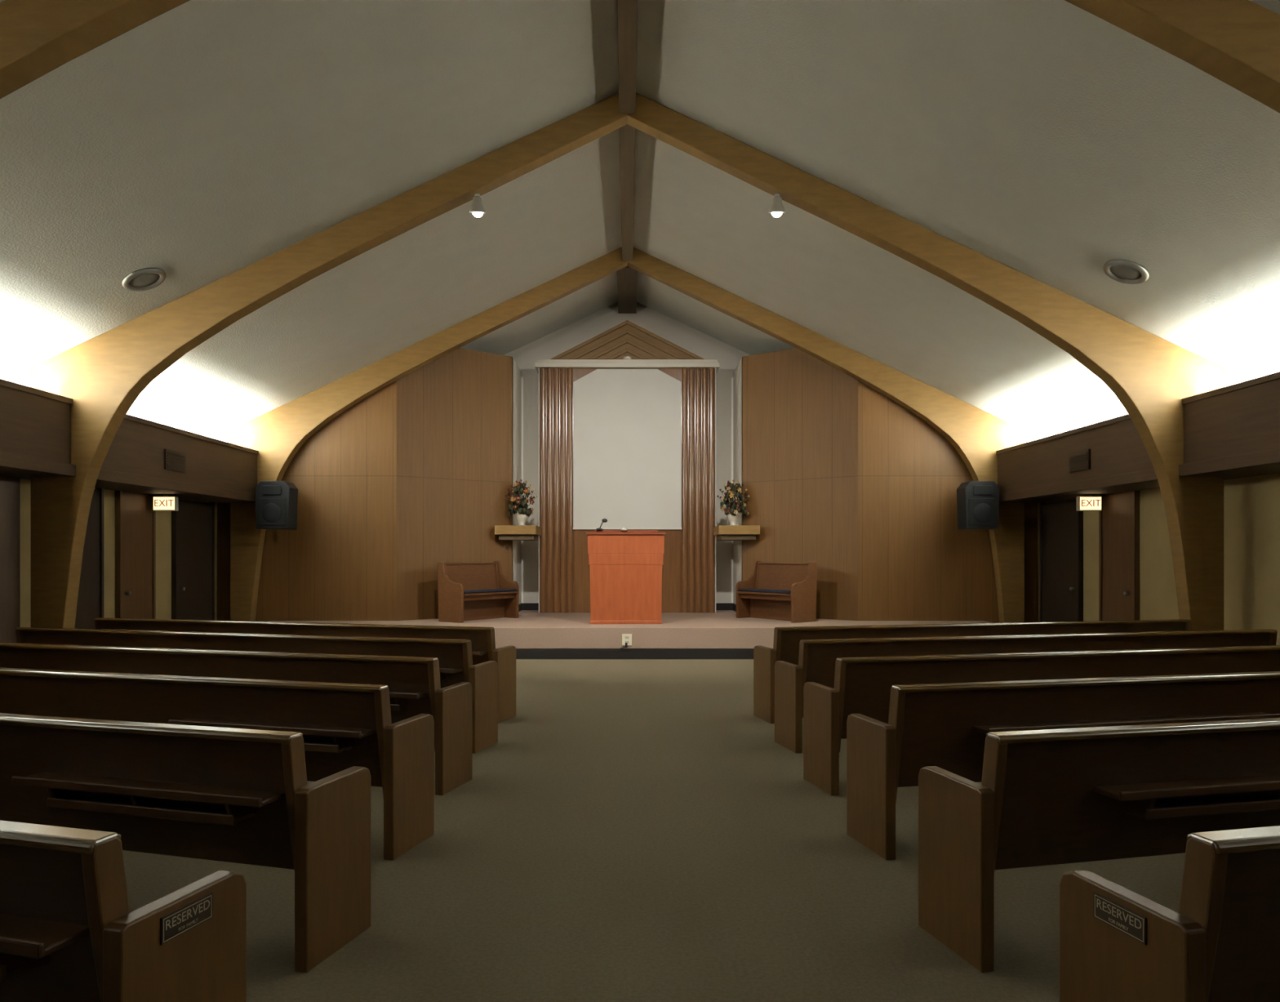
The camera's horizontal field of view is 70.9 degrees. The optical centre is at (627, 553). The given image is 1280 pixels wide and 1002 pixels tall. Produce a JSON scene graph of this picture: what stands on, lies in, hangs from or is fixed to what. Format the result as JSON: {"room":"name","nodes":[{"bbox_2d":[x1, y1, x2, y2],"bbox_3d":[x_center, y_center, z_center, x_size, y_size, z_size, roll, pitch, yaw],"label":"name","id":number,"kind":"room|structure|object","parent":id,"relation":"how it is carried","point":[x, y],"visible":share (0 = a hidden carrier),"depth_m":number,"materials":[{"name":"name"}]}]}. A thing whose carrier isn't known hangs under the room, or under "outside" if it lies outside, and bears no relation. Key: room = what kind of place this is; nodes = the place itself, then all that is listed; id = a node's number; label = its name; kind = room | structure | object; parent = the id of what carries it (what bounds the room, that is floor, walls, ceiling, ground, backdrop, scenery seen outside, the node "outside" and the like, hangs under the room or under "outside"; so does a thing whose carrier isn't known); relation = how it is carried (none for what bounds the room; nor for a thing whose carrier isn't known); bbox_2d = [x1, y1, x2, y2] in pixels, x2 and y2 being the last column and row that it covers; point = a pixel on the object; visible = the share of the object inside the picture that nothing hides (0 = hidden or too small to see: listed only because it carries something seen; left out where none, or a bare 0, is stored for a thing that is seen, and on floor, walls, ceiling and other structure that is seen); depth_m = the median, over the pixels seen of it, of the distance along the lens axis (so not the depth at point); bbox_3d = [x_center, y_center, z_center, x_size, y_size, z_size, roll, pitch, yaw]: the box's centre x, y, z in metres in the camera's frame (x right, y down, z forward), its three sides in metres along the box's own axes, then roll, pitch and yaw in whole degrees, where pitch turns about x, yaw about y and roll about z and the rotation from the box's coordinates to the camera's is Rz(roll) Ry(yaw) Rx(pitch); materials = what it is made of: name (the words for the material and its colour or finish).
{"room":"house of worship","nodes":[
{"label":"house of worship","id":0,"kind":"room"},
{"bbox_2d":[0,357,230,626],"bbox_3d":[-6.375,-0.214,6.900,0.450,3.428,19.800,0,0,0],"label":"wall","id":1,"kind":"structure","parent":0,"point":[10,371],"depth_m":11.26,"materials":[{"name":"beige paint"}]},
{"bbox_2d":[0,474,19,642],"bbox_3d":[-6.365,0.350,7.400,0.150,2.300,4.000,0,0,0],"label":"door","id":2,"kind":"structure","parent":1,"relation":"attached to","point":[9,485],"depth_m":9.22,"materials":[{"name":"brown wood"}]},
{"bbox_2d":[74,488,103,628],"bbox_3d":[-6.390,0.350,10.450,0.120,2.300,1.000,0,0,0],"label":"door","id":3,"kind":"structure","parent":1,"relation":"in","point":[90,604],"depth_m":10.75,"materials":[{"name":"brown wood"}]},
{"bbox_2d":[0,378,258,502],"bbox_3d":[-6.065,-1.200,5.500,0.770,0.800,17.000,0,0,0],"label":"soffit","id":4,"kind":"structure","parent":1,"relation":"attached to","point":[35,424],"depth_m":10.36,"materials":[{"name":"brown wood"}]},
{"bbox_2d":[164,448,186,472],"bbox_3d":[-5.711,-1.175,11.350,0.038,0.250,0.500,0,0,0],"label":"air vent grille","id":5,"kind":"object","parent":4,"relation":"attached to","point":[174,460],"visible":1,"depth_m":11.32,"materials":[{"name":"brown metal"}]},
{"bbox_2d":[115,490,155,618],"bbox_3d":[-6.390,0.350,11.725,0.120,2.300,0.850,0,0,0],"label":"door","id":6,"kind":"structure","parent":1,"relation":"in","point":[135,515],"depth_m":11.68,"materials":[{"name":"brown wood"}]},
{"bbox_2d":[152,493,177,511],"bbox_3d":[-6.170,-0.690,11.995,0.300,0.220,0.090,0,0,0],"label":"exit sign","id":7,"kind":"object","parent":1,"relation":"attached to","point":[165,503],"visible":1,"depth_m":11.95,"materials":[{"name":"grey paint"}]},
{"bbox_2d":[171,499,214,620],"bbox_3d":[-6.390,0.350,13.300,0.120,2.300,1.200,0,0,0],"label":"door","id":8,"kind":"structure","parent":1,"relation":"in","point":[193,526],"depth_m":13.23,"materials":[{"name":"brown wood"}]},
{"bbox_2d":[254,480,297,528],"bbox_3d":[-5.340,-0.740,13.800,0.520,0.720,0.641,0,0,0],"label":"wall speaker","id":9,"kind":"object","parent":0,"point":[276,501],"depth_m":13.50},
{"bbox_2d":[217,347,521,621],"bbox_3d":[-3.864,-0.950,14.865,5.212,4.900,1.520,0,0,-31],"label":"wall","id":10,"kind":"structure","parent":0,"point":[417,474],"depth_m":14.17,"materials":[{"name":"brown wood"}]},
{"bbox_2d":[504,302,750,603],"bbox_3d":[0.000,-1.650,16.900,13.100,6.300,0.200,0,0,0],"label":"wall","id":11,"kind":"structure","parent":0,"point":[548,346],"depth_m":16.80,"materials":[{"name":"paint"}]},
{"bbox_2d":[494,524,541,540],"bbox_3d":[-1.875,-0.360,15.610,0.690,0.240,1.180,0,0,0],"label":"wall shelf","id":12,"kind":"object","parent":11,"relation":"attached to","point":[514,532],"depth_m":15.02,"materials":[{"name":"brown wood"}]},
{"bbox_2d":[505,479,537,524],"bbox_3d":[-1.802,-0.875,15.252,0.422,0.790,0.391,0,0,-42],"label":"flower arrangement","id":13,"kind":"object","parent":12,"relation":"on","point":[520,505],"visible":0.99,"depth_m":15.20,"materials":[{"name":"multicoloured plant"}]},
{"bbox_2d":[518,603,538,611],"bbox_3d":[-1.800,0.982,16.178,0.360,0.130,1.244,0,0,0],"label":"baseboard","id":14,"kind":"structure","parent":11,"relation":"attached to","point":[522,606],"depth_m":16.78,"materials":[{"name":"black plastic"}]},
{"bbox_2d":[715,603,736,611],"bbox_3d":[1.800,0.982,16.178,0.360,0.130,1.244,0,0,0],"label":"baseboard","id":15,"kind":"structure","parent":11,"relation":"attached to","point":[718,606],"depth_m":16.78,"materials":[{"name":"black plastic"}]},
{"bbox_2d":[713,524,759,540],"bbox_3d":[1.875,-0.360,15.610,0.690,0.240,1.180,0,0,0],"label":"wall shelf","id":16,"kind":"object","parent":11,"relation":"attached to","point":[722,532],"depth_m":15.02,"materials":[{"name":"brown wood"}]},
{"bbox_2d":[716,479,749,524],"bbox_3d":[1.805,-0.875,15.241,0.492,0.790,0.318,0,0,-29],"label":"flower arrangement","id":17,"kind":"object","parent":16,"relation":"on","point":[733,492],"visible":0.98,"depth_m":15.20,"materials":[{"name":"multicoloured plant"}]},
{"bbox_2d":[0,0,1279,429],"bbox_3d":[0.000,-3.322,6.900,13.300,3.256,20.200,0,0,0],"label":"ceiling","id":18,"kind":"structure","parent":0,"point":[203,141],"depth_m":8.02,"materials":[{"name":"white paint"}]},
{"bbox_2d":[121,267,166,291],"bbox_3d":[-4.628,-2.627,8.600,0.368,0.190,0.400,0,0,0],"label":"recessed light","id":19,"kind":"object","parent":18,"relation":"in","point":[146,278],"visible":1,"depth_m":8.57,"materials":[{"name":"silver metal"}]},
{"bbox_2d":[616,0,638,313],"bbox_3d":[0.000,-4.650,6.900,0.340,0.300,19.800,0,0,0],"label":"ridge beam","id":20,"kind":"structure","parent":18,"relation":"attached to","point":[627,10],"depth_m":9.95,"materials":[{"name":"brown wood"}]},
{"bbox_2d":[1102,259,1149,284],"bbox_3d":[4.638,-2.623,8.350,0.368,0.190,0.400,0,0,0],"label":"recessed light","id":21,"kind":"object","parent":18,"relation":"in","point":[1124,271],"visible":1,"depth_m":8.32,"materials":[{"name":"silver metal"}]},
{"bbox_2d":[122,658,1185,1001],"bbox_3d":[0.000,1.550,6.900,13.300,0.100,20.200,0,0,0],"label":"floor","id":22,"kind":"structure","parent":0,"point":[634,832],"depth_m":4.14,"materials":[{"name":"carpet"}]},
{"bbox_2d":[0,820,246,1001],"bbox_3d":[-3.257,1.075,2.829,4.503,0.850,0.558,0,0,16],"label":"pew","id":23,"kind":"object","parent":22,"relation":"on","point":[68,931],"visible":1,"depth_m":2.12,"materials":[{"name":"brown wood"}]},
{"bbox_2d":[160,892,213,945],"bbox_3d":[-1.087,0.900,2.221,0.004,0.064,0.170,0,0,16],"label":"sign","id":24,"kind":"object","parent":23,"relation":"attached to","point":[184,919],"visible":1,"depth_m":2.22,"materials":[{"name":"black"}]},
{"bbox_2d":[0,713,370,972],"bbox_3d":[-3.257,1.075,4.009,4.503,0.850,0.558,0,0,16],"label":"pew","id":25,"kind":"object","parent":22,"relation":"on","point":[227,794],"visible":0.9,"depth_m":3.40,"materials":[{"name":"brown wood"}]},
{"bbox_2d":[0,667,434,860],"bbox_3d":[-3.257,1.075,5.189,4.503,0.850,0.558,0,0,16],"label":"pew","id":26,"kind":"object","parent":22,"relation":"on","point":[342,726],"visible":0.66,"depth_m":4.61,"materials":[{"name":"brown wood"}]},
{"bbox_2d":[0,642,472,795],"bbox_3d":[-3.257,1.075,6.369,4.503,0.850,0.558,0,0,16],"label":"pew","id":27,"kind":"object","parent":22,"relation":"on","point":[413,682],"visible":0.58,"depth_m":5.88,"materials":[{"name":"brown wood"}]},
{"bbox_2d":[15,626,497,753],"bbox_3d":[-3.257,1.075,7.549,4.503,0.850,0.558,0,0,16],"label":"pew","id":28,"kind":"object","parent":22,"relation":"on","point":[455,656],"visible":0.35,"depth_m":7.11,"materials":[{"name":"brown wood"}]},
{"bbox_2d":[94,617,515,723],"bbox_3d":[-3.257,1.075,8.729,4.503,0.850,0.558,0,0,16],"label":"pew","id":29,"kind":"object","parent":22,"relation":"on","point":[482,638],"visible":0.3,"depth_m":8.29,"materials":[{"name":"brown wood"}]},
{"bbox_2d":[31,92,1223,631],"bbox_3d":[0.000,-1.648,9.350,12.300,6.297,0.200,0,0,0],"label":"arch","id":30,"kind":"object","parent":22,"relation":"on","point":[104,375],"visible":0.83,"depth_m":9.25,"materials":[{"name":"brown wood"}]},
{"bbox_2d":[469,192,486,217],"bbox_3d":[-1.560,-3.629,9.365,0.180,0.235,0.175,0,0,0],"label":"spotlight fixture","id":31,"kind":"object","parent":30,"relation":"attached to","point":[477,208],"visible":1,"depth_m":9.30,"materials":[{"name":"grey paint"}]},
{"bbox_2d":[768,192,785,217],"bbox_3d":[1.560,-3.629,9.365,0.180,0.235,0.175,0,0,0],"label":"spotlight fixture","id":32,"kind":"object","parent":30,"relation":"attached to","point":[776,209],"visible":1,"depth_m":9.31,"materials":[{"name":"grey paint"}]},
{"bbox_2d":[230,247,1024,622],"bbox_3d":[0.000,-1.648,14.000,12.300,6.297,0.200,0,0,0],"label":"arch","id":33,"kind":"object","parent":22,"relation":"on","point":[278,433],"visible":0.71,"depth_m":13.90,"materials":[{"name":"brown wood"}]},
{"bbox_2d":[270,609,993,658],"bbox_3d":[0.000,1.274,14.800,11.200,0.453,4.000,0,0,0],"label":"stage","id":34,"kind":"object","parent":22,"relation":"on","point":[535,634],"visible":0.34,"depth_m":12.81,"materials":[{"name":"carpet"}]},
{"bbox_2d":[437,560,519,622],"bbox_3d":[-2.350,0.582,14.314,0.542,0.930,1.300,0,0,35],"label":"bench","id":35,"kind":"object","parent":34,"relation":"on","point":[467,591],"visible":1,"depth_m":14.29,"materials":[{"name":"brown wood"}]},
{"bbox_2d":[586,529,666,623],"bbox_3d":[-0.020,0.344,13.705,1.192,1.406,0.570,0,0,0],"label":"lectern","id":36,"kind":"object","parent":34,"relation":"on","point":[626,566],"visible":1,"depth_m":13.45,"materials":[{"name":"brown wood"}]},
{"bbox_2d":[595,518,607,529],"bbox_3d":[-0.387,-0.447,13.472,0.178,0.175,0.098,0,0,-34],"label":"microphone","id":37,"kind":"object","parent":36,"relation":"on","point":[604,520],"visible":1,"depth_m":13.46,"materials":[{"name":"black plastic"}]},
{"bbox_2d":[620,526,626,530],"bbox_3d":[-0.050,-0.380,13.470,0.100,0.050,0.100,0,0,0],"label":"desk clock","id":38,"kind":"object","parent":36,"relation":"on","point":[624,528],"visible":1,"depth_m":13.44,"materials":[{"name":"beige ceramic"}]},
{"bbox_2d":[620,634,631,648],"bbox_3d":[-0.017,1.246,12.780,0.151,0.197,0.040,0,0,0],"label":"electrical outlet","id":39,"kind":"object","parent":34,"relation":"attached to","point":[626,638],"visible":1,"depth_m":12.76,"materials":[{"name":"beige plastic"}]},
{"bbox_2d":[534,320,719,612],"bbox_3d":[0.000,-1.556,16.360,3.280,5.206,0.880,0,0,0],"label":"wall panel","id":40,"kind":"object","parent":34,"relation":"on","point":[689,565],"visible":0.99,"depth_m":16.02,"materials":[{"name":"brown wood"}]},
{"bbox_2d":[573,368,681,528],"bbox_3d":[0.000,-1.870,16.023,1.940,2.860,0.055,0,0,0],"label":"projection screen","id":41,"kind":"object","parent":40,"relation":"attached to","point":[627,423],"visible":1,"depth_m":16.02,"materials":[{"name":"fabric"}]},
{"bbox_2d":[622,355,631,359],"bbox_3d":[0.000,-3.495,16.000,0.180,0.070,0.180,0,0,0],"label":"lamp","id":42,"kind":"object","parent":40,"relation":"on","point":[624,357],"visible":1,"depth_m":15.94,"materials":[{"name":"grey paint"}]},
{"bbox_2d":[735,560,817,622],"bbox_3d":[2.350,0.582,14.314,0.542,0.930,1.300,0,0,-35],"label":"bench","id":43,"kind":"object","parent":34,"relation":"on","point":[783,591],"visible":1,"depth_m":14.29,"materials":[{"name":"brown wood"}]},
{"bbox_2d":[0,0,1279,113],"bbox_3d":[0.000,-1.648,5.200,12.300,6.297,0.200,0,0,0],"label":"arch","id":44,"kind":"object","parent":22,"relation":"on","point":[1237,42],"visible":1,"depth_m":5.10,"materials":[{"name":"brown wood"}]},
{"bbox_2d":[753,618,1191,723],"bbox_3d":[3.418,1.075,8.607,4.500,0.850,0.550,0,0,-13],"label":"pew","id":45,"kind":"object","parent":22,"relation":"on","point":[786,639],"visible":0.25,"depth_m":8.25,"materials":[{"name":"brown wood"}]},
{"bbox_2d":[774,628,1277,753],"bbox_3d":[3.418,1.075,7.427,4.500,0.850,0.550,0,0,-13],"label":"pew","id":46,"kind":"object","parent":22,"relation":"on","point":[817,657],"visible":0.34,"depth_m":7.08,"materials":[{"name":"brown wood"}]},
{"bbox_2d":[803,644,1279,795],"bbox_3d":[3.418,1.075,6.247,4.500,0.850,0.550,0,0,-13],"label":"pew","id":47,"kind":"object","parent":22,"relation":"on","point":[862,685],"visible":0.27,"depth_m":5.82,"materials":[{"name":"brown wood"}]},
{"bbox_2d":[846,671,1279,860],"bbox_3d":[3.418,1.075,5.067,4.500,0.850,0.550,0,0,-13],"label":"pew","id":48,"kind":"object","parent":22,"relation":"on","point":[944,726],"visible":0.56,"depth_m":4.58,"materials":[{"name":"brown wood"}]},
{"bbox_2d":[918,717,1279,972],"bbox_3d":[3.418,1.075,3.887,4.500,0.850,0.550,0,0,-13],"label":"pew","id":49,"kind":"object","parent":22,"relation":"on","point":[1046,797],"visible":0.97,"depth_m":3.37,"materials":[{"name":"brown wood"}]},
{"bbox_2d":[1059,825,1279,1001],"bbox_3d":[3.418,1.075,2.707,4.500,0.850,0.550,0,0,-13],"label":"pew","id":50,"kind":"object","parent":22,"relation":"on","point":[1222,943],"visible":1,"depth_m":2.12,"materials":[{"name":"brown wood"}]},
{"bbox_2d":[1093,891,1146,944],"bbox_3d":[1.218,0.900,2.224,0.004,0.064,0.170,0,0,-13],"label":"sign","id":51,"kind":"object","parent":50,"relation":"attached to","point":[1120,917],"visible":1,"depth_m":2.22,"materials":[{"name":"black"}]},
{"bbox_2d":[733,347,1037,622],"bbox_3d":[3.864,-0.950,14.865,5.212,4.900,1.520,0,0,31],"label":"wall","id":52,"kind":"structure","parent":0,"point":[837,474],"depth_m":14.14,"materials":[{"name":"brown wood"}]},
{"bbox_2d":[956,480,999,528],"bbox_3d":[5.340,-0.740,13.800,0.520,0.720,0.641,0,0,0],"label":"wall speaker","id":53,"kind":"object","parent":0,"point":[977,501],"depth_m":13.50},
{"bbox_2d":[1024,349,1279,644],"bbox_3d":[6.375,-0.214,6.900,0.450,3.428,19.800,0,0,0],"label":"wall","id":54,"kind":"structure","parent":0,"point":[1251,504],"depth_m":9.60,"materials":[{"name":"beige paint"}]},
{"bbox_2d":[1039,499,1083,622],"bbox_3d":[6.390,0.350,13.300,0.120,2.300,1.200,0,0,0],"label":"door","id":55,"kind":"structure","parent":54,"relation":"in","point":[1060,526],"depth_m":13.26,"materials":[{"name":"brown wood"}]},
{"bbox_2d":[1075,493,1102,511],"bbox_3d":[6.170,-0.690,11.995,0.300,0.220,0.090,0,0,0],"label":"exit sign","id":56,"kind":"object","parent":54,"relation":"attached to","point":[1088,503],"visible":1,"depth_m":11.95,"materials":[{"name":"white plastic"}]},
{"bbox_2d":[1098,490,1139,620],"bbox_3d":[6.390,0.350,11.725,0.120,2.300,0.850,0,0,0],"label":"door","id":57,"kind":"structure","parent":54,"relation":"in","point":[1119,515],"depth_m":11.70,"materials":[{"name":"brown wood"}]},
{"bbox_2d":[995,371,1279,502],"bbox_3d":[6.065,-1.200,5.500,0.770,0.800,17.000,0,0,0],"label":"soffit","id":58,"kind":"structure","parent":54,"relation":"attached to","point":[1233,431],"depth_m":9.99,"materials":[{"name":"brown wood"}]},
{"bbox_2d":[1068,448,1090,472],"bbox_3d":[5.711,-1.175,11.350,0.038,0.250,0.500,0,0,0],"label":"air vent grille","id":59,"kind":"object","parent":58,"relation":"attached to","point":[1080,460],"visible":1,"depth_m":11.32,"materials":[{"name":"brown metal"}]}
]}

